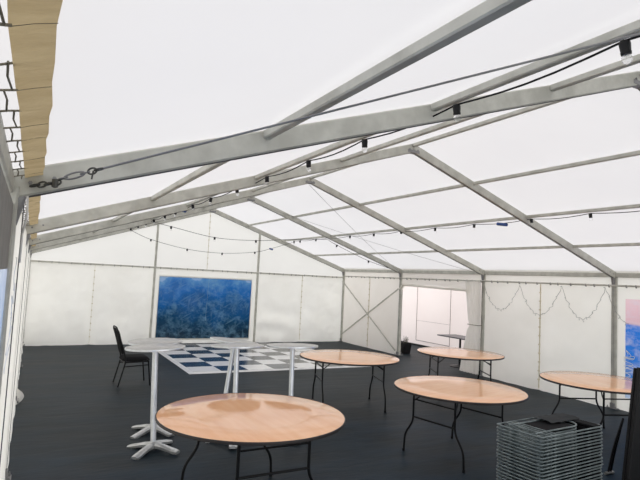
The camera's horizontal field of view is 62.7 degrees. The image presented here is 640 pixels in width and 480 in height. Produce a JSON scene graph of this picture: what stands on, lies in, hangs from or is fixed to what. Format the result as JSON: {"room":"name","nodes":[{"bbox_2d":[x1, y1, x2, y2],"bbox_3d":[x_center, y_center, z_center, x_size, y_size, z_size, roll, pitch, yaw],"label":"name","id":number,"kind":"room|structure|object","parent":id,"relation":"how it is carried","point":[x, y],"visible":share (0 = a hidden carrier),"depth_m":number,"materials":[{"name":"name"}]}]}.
{"room":"event hall","nodes":[
{"label":"event hall","id":0,"kind":"room"},
{"bbox_2d":[0,164,30,479],"bbox_3d":[-3.499,1.126,6.213,0.129,2.240,15.250,5,-5,-28],"label":"wall","id":1,"kind":"structure","parent":0,"point":[6,203],"depth_m":3.27,"materials":[{"name":"grey fabric"}]},
{"bbox_2d":[0,269,6,340],"bbox_3d":[-0.625,0.744,0.833,0.001,1.380,3.030,5,-5,-28],"label":"window","id":2,"kind":"structure","parent":1,"relation":"in","point":[3,272],"depth_m":2.00,"materials":[{"name":"blue plastic"}]},
{"bbox_2d":[4,257,16,373],"bbox_3d":[-1.211,0.286,2.059,0.010,0.440,0.211,5,-5,-28],"label":"string","id":3,"kind":"object","parent":1,"relation":"attached to","point":[12,298],"visible":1,"depth_m":2.05,"materials":[{"name":"white metal"}]},
{"bbox_2d":[23,213,342,345],"bbox_3d":[-3.180,0.984,14.999,9.188,3.876,0.256,5,-5,-29],"label":"wall","id":4,"kind":"structure","parent":0,"point":[67,303],"depth_m":14.43,"materials":[{"name":"white fabric"}]},
{"bbox_2d":[155,275,251,339],"bbox_3d":[-3.256,1.944,14.968,2.708,1.765,0.039,5,-5,-28],"label":"painting","id":5,"kind":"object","parent":4,"relation":"in","point":[188,307],"depth_m":14.94,"materials":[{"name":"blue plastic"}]},
{"bbox_2d":[8,341,628,479],"bbox_3d":[1.695,2.704,8.874,12.500,0.030,22.000,5,-5,-28],"label":"floor","id":6,"kind":"structure","parent":0,"point":[71,421],"depth_m":7.33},
{"bbox_2d":[112,325,149,386],"bbox_3d":[-3.264,1.980,9.075,0.624,0.998,0.475,5,-5,-30],"label":"banquet chair","id":7,"kind":"object","parent":6,"relation":"on","point":[128,358],"visible":1,"depth_m":8.95,"materials":[{"name":"black fabric"}]},
{"bbox_2d":[127,338,181,438],"bbox_3d":[-2.053,1.787,6.418,0.644,1.121,0.644,4,-4,-9],"label":"table","id":8,"kind":"object","parent":6,"relation":"on","point":[146,428],"visible":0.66,"depth_m":6.37,"materials":[{"name":"metal"}]},
{"bbox_2d":[125,343,185,459],"bbox_3d":[-1.853,1.740,5.792,0.644,1.150,0.644,6,-5,-37],"label":"table","id":9,"kind":"object","parent":6,"relation":"on","point":[155,348],"visible":1,"depth_m":5.74,"materials":[{"name":"metal"}]},
{"bbox_2d":[23,209,344,345],"bbox_3d":[-3.183,0.997,15.028,9.242,3.853,0.180,5,-5,-28],"label":"frame","id":10,"kind":"object","parent":6,"relation":"on","point":[260,232],"visible":0.7,"depth_m":15.39,"materials":[{"name":"metal"}]},
{"bbox_2d":[30,260,343,277],"bbox_3d":[-3.176,0.870,15.008,8.988,0.055,0.037,5,-5,-28],"label":"rail","id":11,"kind":"object","parent":10,"relation":"attached to","point":[30,260],"visible":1,"depth_m":14.57,"materials":[{"name":"metal"}]},
{"bbox_2d":[341,281,398,350],"bbox_3d":[1.409,2.185,15.742,0.060,1.840,2.958,5,-5,-28],"label":"brace","id":12,"kind":"object","parent":10,"relation":"attached to","point":[342,281],"visible":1,"depth_m":15.55,"materials":[{"name":"metal"}]},
{"bbox_2d":[20,197,402,366],"bbox_3d":[-1.729,0.869,12.362,9.242,3.853,0.180,5,-5,-28],"label":"frame","id":13,"kind":"object","parent":6,"relation":"on","point":[253,199],"visible":0.82,"depth_m":12.53,"materials":[{"name":"metal"}]},
{"bbox_2d":[314,190,398,271],"bbox_3d":[1.009,-0.060,12.167,0.007,1.463,5.427,1,-5,27],"label":"wire","id":14,"kind":"object","parent":13,"relation":"attached to","point":[314,190],"visible":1,"depth_m":12.03,"materials":[{"name":"metal"}]},
{"bbox_2d":[210,337,257,392],"bbox_3d":[-1.170,1.871,6.904,0.671,1.161,0.644,3,-4,4],"label":"table","id":15,"kind":"object","parent":6,"relation":"on","point":[219,339],"visible":0.54,"depth_m":6.87,"materials":[{"name":"metal"}]},
{"bbox_2d":[206,343,263,448],"bbox_3d":[-1.024,1.818,6.278,0.643,1.156,0.644,-1,-6,39],"label":"table","id":16,"kind":"object","parent":6,"relation":"on","point":[236,346],"visible":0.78,"depth_m":6.25,"materials":[{"name":"metal"}]},
{"bbox_2d":[155,393,345,479],"bbox_3d":[-0.606,1.888,4.545,1.624,0.761,1.624,5,-5,-29],"label":"round table","id":17,"kind":"object","parent":6,"relation":"on","point":[239,419],"visible":1,"depth_m":4.36,"materials":[{"name":"brown wood"}]},
{"bbox_2d":[16,177,485,403],"bbox_3d":[-0.275,0.740,9.695,9.242,3.853,0.180,5,-5,-28],"label":"frame","id":18,"kind":"object","parent":6,"relation":"on","point":[69,232],"visible":0.66,"depth_m":9.38,"materials":[{"name":"metal"}]},
{"bbox_2d":[251,202,475,272],"bbox_3d":[1.009,-0.060,12.167,5.427,1.463,0.007,2,-4,6],"label":"wire","id":19,"kind":"object","parent":18,"relation":"attached to","point":[251,202],"visible":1,"depth_m":12.17,"materials":[{"name":"metal"}]},
{"bbox_2d":[267,343,317,395],"bbox_3d":[-0.371,1.869,6.528,0.644,1.150,0.644,2,-4,16],"label":"table","id":20,"kind":"object","parent":6,"relation":"on","point":[292,346],"visible":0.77,"depth_m":6.50,"materials":[{"name":"metal"}]},
{"bbox_2d":[5,144,617,479],"bbox_3d":[1.180,0.612,7.029,9.242,3.853,0.180,5,-5,-28],"label":"frame","id":21,"kind":"object","parent":6,"relation":"on","point":[88,215],"visible":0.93,"depth_m":6.43,"materials":[{"name":"metal"}]},
{"bbox_2d":[0,112,23,219],"bbox_3d":[-2.789,-0.106,4.899,0.062,0.075,18.176,5,-5,-28],"label":"beam","id":22,"kind":"structure","parent":21,"relation":"attached to","point":[5,159],"depth_m":1.62,"materials":[{"name":"metal"}]},
{"bbox_2d":[93,0,531,232],"bbox_3d":[-1.748,-0.429,5.482,0.046,0.046,18.176,5,-5,-28],"label":"beam","id":23,"kind":"structure","parent":21,"relation":"attached to","point":[488,11],"depth_m":1.77,"materials":[{"name":"metal"}]},
{"bbox_2d":[129,19,639,228],"bbox_3d":[-0.745,-0.715,6.043,0.046,0.046,18.176,5,-5,-28],"label":"beam","id":24,"kind":"structure","parent":21,"relation":"attached to","point":[631,28],"depth_m":2.83,"materials":[{"name":"metal"}]},
{"bbox_2d":[130,35,639,230],"bbox_3d":[-1.500,-0.561,7.415,0.069,0.108,14.423,5,-5,-28],"label":"string","id":25,"kind":"object","parent":24,"relation":"hanging from","point":[624,45],"visible":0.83,"depth_m":3.05,"materials":[{"name":"black plastic"}]},
{"bbox_2d":[306,160,310,167],"bbox_3d":[-0.105,-0.684,4.856,0.048,0.106,0.057,5,-5,-28],"label":"socket","id":26,"kind":"object","parent":25,"relation":"attached to","point":[308,163],"depth_m":4.84,"materials":[{"name":"black plastic"}]},
{"bbox_2d":[362,139,367,147],"bbox_3d":[0.343,-0.723,4.037,0.050,0.106,0.047,5,-5,-28],"label":"socket","id":27,"kind":"object","parent":25,"relation":"attached to","point":[364,141],"depth_m":4.02,"materials":[{"name":"black plastic"}]},
{"bbox_2d":[453,104,460,115],"bbox_3d":[0.825,-0.766,3.164,0.057,0.106,0.049,5,-5,-28],"label":"socket","id":28,"kind":"object","parent":25,"relation":"attached to","point":[456,107],"depth_m":3.15,"materials":[{"name":"black plastic"}]},
{"bbox_2d":[618,39,631,56],"bbox_3d":[1.315,-0.809,2.261,0.055,0.106,0.050,5,-5,-28],"label":"socket","id":29,"kind":"object","parent":25,"relation":"attached to","point":[624,45],"depth_m":2.25,"materials":[{"name":"black plastic"}]},
{"bbox_2d":[173,54,639,218],"bbox_3d":[0.259,-1.000,6.604,0.046,0.046,18.176,5,-5,-28],"label":"beam","id":30,"kind":"structure","parent":21,"relation":"attached to","point":[635,59],"depth_m":4.65,"materials":[{"name":"metal"}]},
{"bbox_2d":[213,71,639,209],"bbox_3d":[1.263,-1.286,7.166,0.046,0.046,18.176,5,-5,-28],"label":"beam","id":31,"kind":"structure","parent":21,"relation":"attached to","point":[534,107],"depth_m":6.13,"materials":[{"name":"metal"}]},
{"bbox_2d":[248,150,639,225],"bbox_3d":[2.229,-0.822,7.670,0.046,0.046,18.176,5,-5,-28],"label":"beam","id":32,"kind":"structure","parent":21,"relation":"attached to","point":[634,153],"depth_m":7.24,"materials":[{"name":"metal"}]},
{"bbox_2d":[282,204,639,241],"bbox_3d":[3.196,-0.357,8.175,0.046,0.046,18.176,5,-5,-28],"label":"beam","id":33,"kind":"structure","parent":21,"relation":"attached to","point":[633,205],"depth_m":8.60,"materials":[{"name":"metal"}]},
{"bbox_2d":[133,231,292,254],"bbox_3d":[-3.012,0.179,14.888,4.524,0.532,0.554,5,-5,-22],"label":"string","id":34,"kind":"object","parent":33,"relation":"hanging from","point":[133,231],"visible":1,"depth_m":14.80,"materials":[{"name":"black plastic"}]},
{"bbox_2d":[155,222,327,242],"bbox_3d":[-1.710,-0.052,12.452,4.505,0.308,0.194,5,-5,-31],"label":"string","id":35,"kind":"object","parent":33,"relation":"hanging from","point":[155,222],"visible":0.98,"depth_m":12.50,"materials":[{"name":"black plastic"}]},
{"bbox_2d":[330,241,386,267],"bbox_3d":[1.095,0.424,14.224,2.170,0.710,0.328,5,-5,-24],"label":"string","id":36,"kind":"object","parent":33,"relation":"hanging from","point":[330,241],"visible":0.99,"depth_m":14.38,"materials":[{"name":"black plastic"}]},
{"bbox_2d":[293,211,639,242],"bbox_3d":[2.363,-0.197,9.688,0.067,0.108,13.146,5,-5,-28],"label":"string","id":37,"kind":"object","parent":33,"relation":"hanging from","point":[590,214],"visible":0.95,"depth_m":8.55,"materials":[{"name":"black plastic"}]},
{"bbox_2d":[313,242,639,255],"bbox_3d":[4.162,0.108,8.680,0.046,0.046,18.176,5,-5,-28],"label":"beam","id":38,"kind":"structure","parent":21,"relation":"attached to","point":[612,244],"depth_m":9.85,"materials":[{"name":"metal"}]},
{"bbox_2d":[343,276,639,287],"bbox_3d":[5.112,0.803,9.164,0.034,0.053,18.240,5,-5,-28],"label":"rail","id":39,"kind":"object","parent":21,"relation":"attached to","point":[429,279],"visible":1,"depth_m":11.04,"materials":[{"name":"metal"}]},
{"bbox_2d":[399,279,465,291],"bbox_3d":[2.854,1.190,13.328,0.057,0.386,2.703,5,-5,-28],"label":"valance","id":40,"kind":"object","parent":39,"relation":"hanging from","point":[452,285],"visible":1,"depth_m":13.21,"materials":[{"name":"white fabric"}]},
{"bbox_2d":[459,281,481,374],"bbox_3d":[3.456,1.980,11.992,0.086,2.080,0.690,5,-5,-26],"label":"door curtain","id":41,"kind":"object","parent":39,"relation":"hanging from","point":[473,288],"visible":0.88,"depth_m":11.96,"materials":[{"name":"white fabric"}]},
{"bbox_2d":[484,285,628,325],"bbox_3d":[4.431,1.206,10.312,0.046,0.662,3.288,5,-5,-28],"label":"string","id":42,"kind":"object","parent":39,"relation":"hanging from","point":[519,285],"visible":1,"depth_m":10.03,"materials":[{"name":"grey plastic"}]},
{"bbox_2d":[344,269,639,277],"bbox_3d":[5.157,0.615,9.198,0.062,0.075,18.176,5,-5,-28],"label":"beam","id":43,"kind":"structure","parent":21,"relation":"attached to","point":[578,274],"depth_m":11.03,"materials":[{"name":"metal"}]},
{"bbox_2d":[0,71,639,463],"bbox_3d":[2.636,0.483,4.364,9.237,3.853,0.180,5,-5,-28],"label":"frame","id":44,"kind":"object","parent":6,"relation":"on","point":[252,144],"visible":0.73,"depth_m":2.75,"materials":[{"name":"metal"}]},
{"bbox_2d":[19,196,28,262],"bbox_3d":[-1.247,-0.045,2.214,0.019,0.285,0.078,5,-5,-28],"label":"post","id":45,"kind":"object","parent":44,"relation":"attached to","point":[27,199],"visible":1,"depth_m":2.21,"materials":[{"name":"grey metal"}]},
{"bbox_2d":[29,33,639,187],"bbox_3d":[1.466,-0.855,2.037,5.364,1.498,0.030,2,-4,5],"label":"cable","id":46,"kind":"object","parent":44,"relation":"attached to","point":[55,183],"visible":1,"depth_m":2.15,"materials":[{"name":"metal"}]},
{"bbox_2d":[300,349,399,412],"bbox_3d":[0.450,2.224,8.303,1.585,0.761,1.585,4,-4,-10],"label":"round table","id":47,"kind":"object","parent":6,"relation":"on","point":[327,356],"visible":0.95,"depth_m":8.15,"materials":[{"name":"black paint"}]},
{"bbox_2d":[400,337,411,353],"bbox_3d":[2.405,2.950,14.835,0.280,0.491,0.280,5,-5,-28],"label":"potted plant","id":48,"kind":"object","parent":6,"relation":"on","point":[405,345],"visible":0.98,"depth_m":14.74,"materials":[{"name":"black plastic"}]},
{"bbox_2d":[437,334,465,367],"bbox_3d":[3.429,2.735,12.873,0.600,0.725,1.000,5,-5,-28],"label":"pedestal table","id":49,"kind":"object","parent":6,"relation":"on","point":[460,337],"visible":0.56,"depth_m":12.87,"materials":[{"name":"black paint"}]},
{"bbox_2d":[417,347,504,380],"bbox_3d":[2.507,2.414,9.456,1.531,0.761,1.531,3,-4,-1],"label":"round table","id":50,"kind":"object","parent":6,"relation":"on","point":[442,352],"visible":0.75,"depth_m":9.31,"materials":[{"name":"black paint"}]},
{"bbox_2d":[394,376,528,472],"bbox_3d":[1.624,2.122,6.172,1.531,0.761,1.531,6,-6,-39],"label":"round table","id":51,"kind":"object","parent":6,"relation":"on","point":[456,390],"visible":0.97,"depth_m":6.04,"materials":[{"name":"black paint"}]},
{"bbox_2d":[539,371,631,428],"bbox_3d":[3.805,2.305,7.148,1.531,0.761,1.531,3,-4,-8],"label":"round table","id":52,"kind":"object","parent":6,"relation":"on","point":[597,382],"visible":0.83,"depth_m":7.12,"materials":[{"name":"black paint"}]},
{"bbox_2d":[604,367,639,479],"bbox_3d":[3.325,1.946,5.581,0.794,1.247,0.460,5,-5,-24],"label":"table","id":53,"kind":"object","parent":6,"relation":"on","point":[631,463],"visible":1,"depth_m":5.28,"materials":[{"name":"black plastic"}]},
{"bbox_3d":[1.917,2.369,4.375,0.874,0.026,0.434,6,-5,-32],"label":"folded chair","id":54,"kind":"object","parent":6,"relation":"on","visible":0},
{"bbox_3d":[1.917,2.343,4.376,0.874,0.026,0.434,6,-5,-32],"label":"folded chair","id":55,"kind":"object","parent":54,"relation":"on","visible":0},
{"bbox_3d":[1.921,2.317,4.378,0.874,0.026,0.434,6,-5,-32],"label":"folded chair","id":56,"kind":"object","parent":55,"relation":"on","visible":0},
{"bbox_3d":[1.919,2.291,4.383,0.874,0.026,0.434,6,-5,-32],"label":"folded chair","id":57,"kind":"object","parent":56,"relation":"on","visible":0},
{"bbox_3d":[1.923,2.265,4.382,0.874,0.026,0.434,6,-5,-32],"label":"folded chair","id":58,"kind":"object","parent":57,"relation":"on","visible":0},
{"bbox_3d":[1.918,2.239,4.384,0.874,0.026,0.434,6,-5,-32],"label":"folded chair","id":59,"kind":"object","parent":58,"relation":"on","visible":0},
{"bbox_3d":[1.924,2.213,4.387,0.874,0.026,0.434,6,-5,-32],"label":"folded chair","id":60,"kind":"object","parent":59,"relation":"on","visible":0},
{"bbox_3d":[1.921,2.186,4.385,0.874,0.026,0.434,6,-5,-32],"label":"folded chair","id":61,"kind":"object","parent":60,"relation":"on","visible":0},
{"bbox_3d":[1.923,2.160,4.388,0.874,0.026,0.434,6,-5,-32],"label":"folded chair","id":62,"kind":"object","parent":61,"relation":"on","visible":0},
{"bbox_3d":[1.919,2.134,4.393,0.874,0.026,0.434,6,-5,-33],"label":"folded chair","id":63,"kind":"object","parent":62,"relation":"on","visible":0},
{"bbox_3d":[1.924,2.108,4.392,0.874,0.026,0.434,6,-5,-32],"label":"folded chair","id":64,"kind":"object","parent":63,"relation":"on","visible":0},
{"bbox_3d":[1.924,2.082,4.395,0.874,0.026,0.434,6,-5,-32],"label":"folded chair","id":65,"kind":"object","parent":64,"relation":"on","visible":0},
{"bbox_3d":[1.927,2.056,4.396,0.874,0.026,0.434,6,-5,-33],"label":"folded chair","id":66,"kind":"object","parent":65,"relation":"on","visible":0},
{"bbox_3d":[1.925,2.029,4.397,0.874,0.026,0.434,6,-5,-33],"label":"folded chair","id":67,"kind":"object","parent":66,"relation":"on","visible":0},
{"bbox_2d":[496,474,602,479],"bbox_3d":[1.927,2.003,4.399,0.874,0.026,0.434,6,-5,-32],"label":"folded chair","id":68,"kind":"object","parent":67,"relation":"on","point":[511,474],"visible":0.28,"depth_m":4.43,"materials":[{"name":"grey metal"}]},
{"bbox_2d":[496,471,602,479],"bbox_3d":[1.927,1.977,4.400,0.874,0.026,0.434,6,-5,-32],"label":"folded chair","id":69,"kind":"object","parent":68,"relation":"on","point":[497,475],"visible":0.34,"depth_m":4.38,"materials":[{"name":"grey metal"}]},
{"bbox_2d":[496,468,602,479],"bbox_3d":[1.928,1.951,4.400,0.874,0.026,0.434,6,-5,-32],"label":"folded chair","id":70,"kind":"object","parent":69,"relation":"on","point":[497,472],"visible":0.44,"depth_m":4.33,"materials":[{"name":"grey metal"}]},
{"bbox_2d":[496,463,601,479],"bbox_3d":[1.925,1.925,4.405,0.874,0.026,0.434,6,-5,-33],"label":"folded chair","id":71,"kind":"object","parent":70,"relation":"on","point":[497,469],"visible":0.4,"depth_m":4.32,"materials":[{"name":"grey metal"}]},
{"bbox_2d":[496,461,601,479],"bbox_3d":[1.929,1.899,4.409,0.874,0.026,0.434,6,-5,-32],"label":"folded chair","id":72,"kind":"object","parent":71,"relation":"on","point":[498,466],"visible":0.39,"depth_m":4.28,"materials":[{"name":"grey metal"}]},
{"bbox_2d":[497,458,602,479],"bbox_3d":[1.934,1.873,4.405,0.874,0.026,0.434,6,-5,-32],"label":"folded chair","id":73,"kind":"object","parent":72,"relation":"on","point":[498,462],"visible":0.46,"depth_m":4.26,"materials":[{"name":"grey metal"}]},
{"bbox_2d":[497,455,602,476],"bbox_3d":[1.935,1.847,4.409,0.874,0.026,0.434,6,-5,-32],"label":"folded chair","id":74,"kind":"object","parent":73,"relation":"on","point":[499,460],"visible":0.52,"depth_m":4.25,"materials":[{"name":"grey metal"}]},
{"bbox_2d":[497,452,602,473],"bbox_3d":[1.933,1.820,4.410,0.874,0.026,0.434,6,-5,-32],"label":"folded chair","id":75,"kind":"object","parent":74,"relation":"on","point":[498,457],"visible":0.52,"depth_m":4.25,"materials":[{"name":"grey metal"}]},
{"bbox_2d":[496,449,601,469],"bbox_3d":[1.929,1.794,4.413,0.874,0.026,0.434,6,-5,-33],"label":"folded chair","id":76,"kind":"object","parent":75,"relation":"on","point":[497,453],"visible":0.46,"depth_m":4.25,"materials":[{"name":"grey metal"}]},
{"bbox_2d":[496,445,602,466],"bbox_3d":[1.933,1.768,4.413,0.874,0.026,0.434,6,-5,-32],"label":"folded chair","id":77,"kind":"object","parent":76,"relation":"on","point":[498,449],"visible":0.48,"depth_m":4.25,"materials":[{"name":"grey metal"}]},
{"bbox_2d":[497,442,602,462],"bbox_3d":[1.938,1.742,4.416,0.874,0.026,0.434,6,-5,-32],"label":"folded chair","id":78,"kind":"object","parent":77,"relation":"on","point":[498,446],"visible":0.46,"depth_m":4.25,"materials":[{"name":"grey metal"}]},
{"bbox_2d":[497,439,602,459],"bbox_3d":[1.937,1.716,4.416,0.874,0.026,0.434,6,-5,-32],"label":"folded chair","id":79,"kind":"object","parent":78,"relation":"on","point":[498,443],"visible":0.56,"depth_m":4.25,"materials":[{"name":"grey metal"}]},
{"bbox_2d":[496,436,601,455],"bbox_3d":[1.935,1.690,4.420,0.874,0.026,0.434,6,-5,-32],"label":"folded chair","id":80,"kind":"object","parent":79,"relation":"on","point":[498,440],"visible":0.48,"depth_m":4.25,"materials":[{"name":"grey metal"}]},
{"bbox_2d":[497,434,602,452],"bbox_3d":[1.940,1.664,4.420,0.874,0.026,0.434,6,-5,-32],"label":"folded chair","id":81,"kind":"object","parent":80,"relation":"on","point":[499,437],"visible":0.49,"depth_m":4.26,"materials":[{"name":"grey metal"}]},
{"bbox_2d":[497,430,602,448],"bbox_3d":[1.939,1.637,4.422,0.874,0.026,0.434,6,-5,-33],"label":"folded chair","id":82,"kind":"object","parent":81,"relation":"on","point":[499,434],"visible":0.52,"depth_m":4.26,"materials":[{"name":"grey metal"}]},
{"bbox_2d":[497,427,602,445],"bbox_3d":[1.938,1.611,4.421,0.874,0.026,0.434,6,-5,-32],"label":"folded chair","id":83,"kind":"object","parent":82,"relation":"on","point":[578,428],"visible":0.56,"depth_m":4.27,"materials":[{"name":"grey metal"}]},
{"bbox_2d":[497,419,601,441],"bbox_3d":[1.937,1.585,4.426,0.874,0.026,0.434,6,-5,-32],"label":"folded chair","id":84,"kind":"object","parent":83,"relation":"on","point":[565,422],"visible":0.54,"depth_m":4.31,"materials":[{"name":"grey metal"}]},
{"bbox_2d":[497,417,601,438],"bbox_3d":[1.940,1.559,4.427,0.874,0.026,0.434,6,-5,-32],"label":"folded chair","id":85,"kind":"object","parent":84,"relation":"on","point":[545,426],"visible":0.84,"depth_m":4.38,"materials":[{"name":"grey metal"}]},
{"bbox_2d":[534,413,579,422],"bbox_3d":[2.071,1.553,4.610,0.400,0.021,0.200,5,-5,-30],"label":"seat cover","id":86,"kind":"object","parent":85,"relation":"on","point":[557,417],"visible":1,"depth_m":4.60,"materials":[{"name":"grey fabric"}]},
{"bbox_2d":[0,0,639,271],"bbox_3d":[1.210,-0.545,7.141,9.268,1.573,18.310,5,-5,-28],"label":"ceiling","id":87,"kind":"structure","parent":0,"point":[80,79],"depth_m":2.40,"materials":[{"name":"white fabric"}]},
{"bbox_2d":[401,283,481,347],"bbox_3d":[4.016,1.940,15.421,0.061,2.750,8.200,5,-5,-28],"label":"wall","id":88,"kind":"structure","parent":0,"point":[427,313],"depth_m":16.29,"materials":[{"name":"white plastic"}]},
{"bbox_2d":[342,269,639,411],"bbox_3d":[5.074,1.684,9.130,0.124,2.420,18.290,5,-5,-28],"label":"wall","id":89,"kind":"structure","parent":0,"point":[531,345],"depth_m":10.59,"materials":[{"name":"white fabric"}]},
{"bbox_2d":[624,350,634,374],"bbox_3d":[5.178,2.129,8.788,0.017,0.551,0.224,5,-5,-28],"label":"string","id":90,"kind":"object","parent":89,"relation":"attached to","point":[626,350],"visible":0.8,"depth_m":8.80,"materials":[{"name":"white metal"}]},
{"bbox_2d":[625,299,639,398],"bbox_3d":[5.794,1.784,7.845,0.011,1.660,2.495,5,-5,-28],"label":"painting","id":91,"kind":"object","parent":89,"relation":"in","point":[632,331],"depth_m":8.85,"materials":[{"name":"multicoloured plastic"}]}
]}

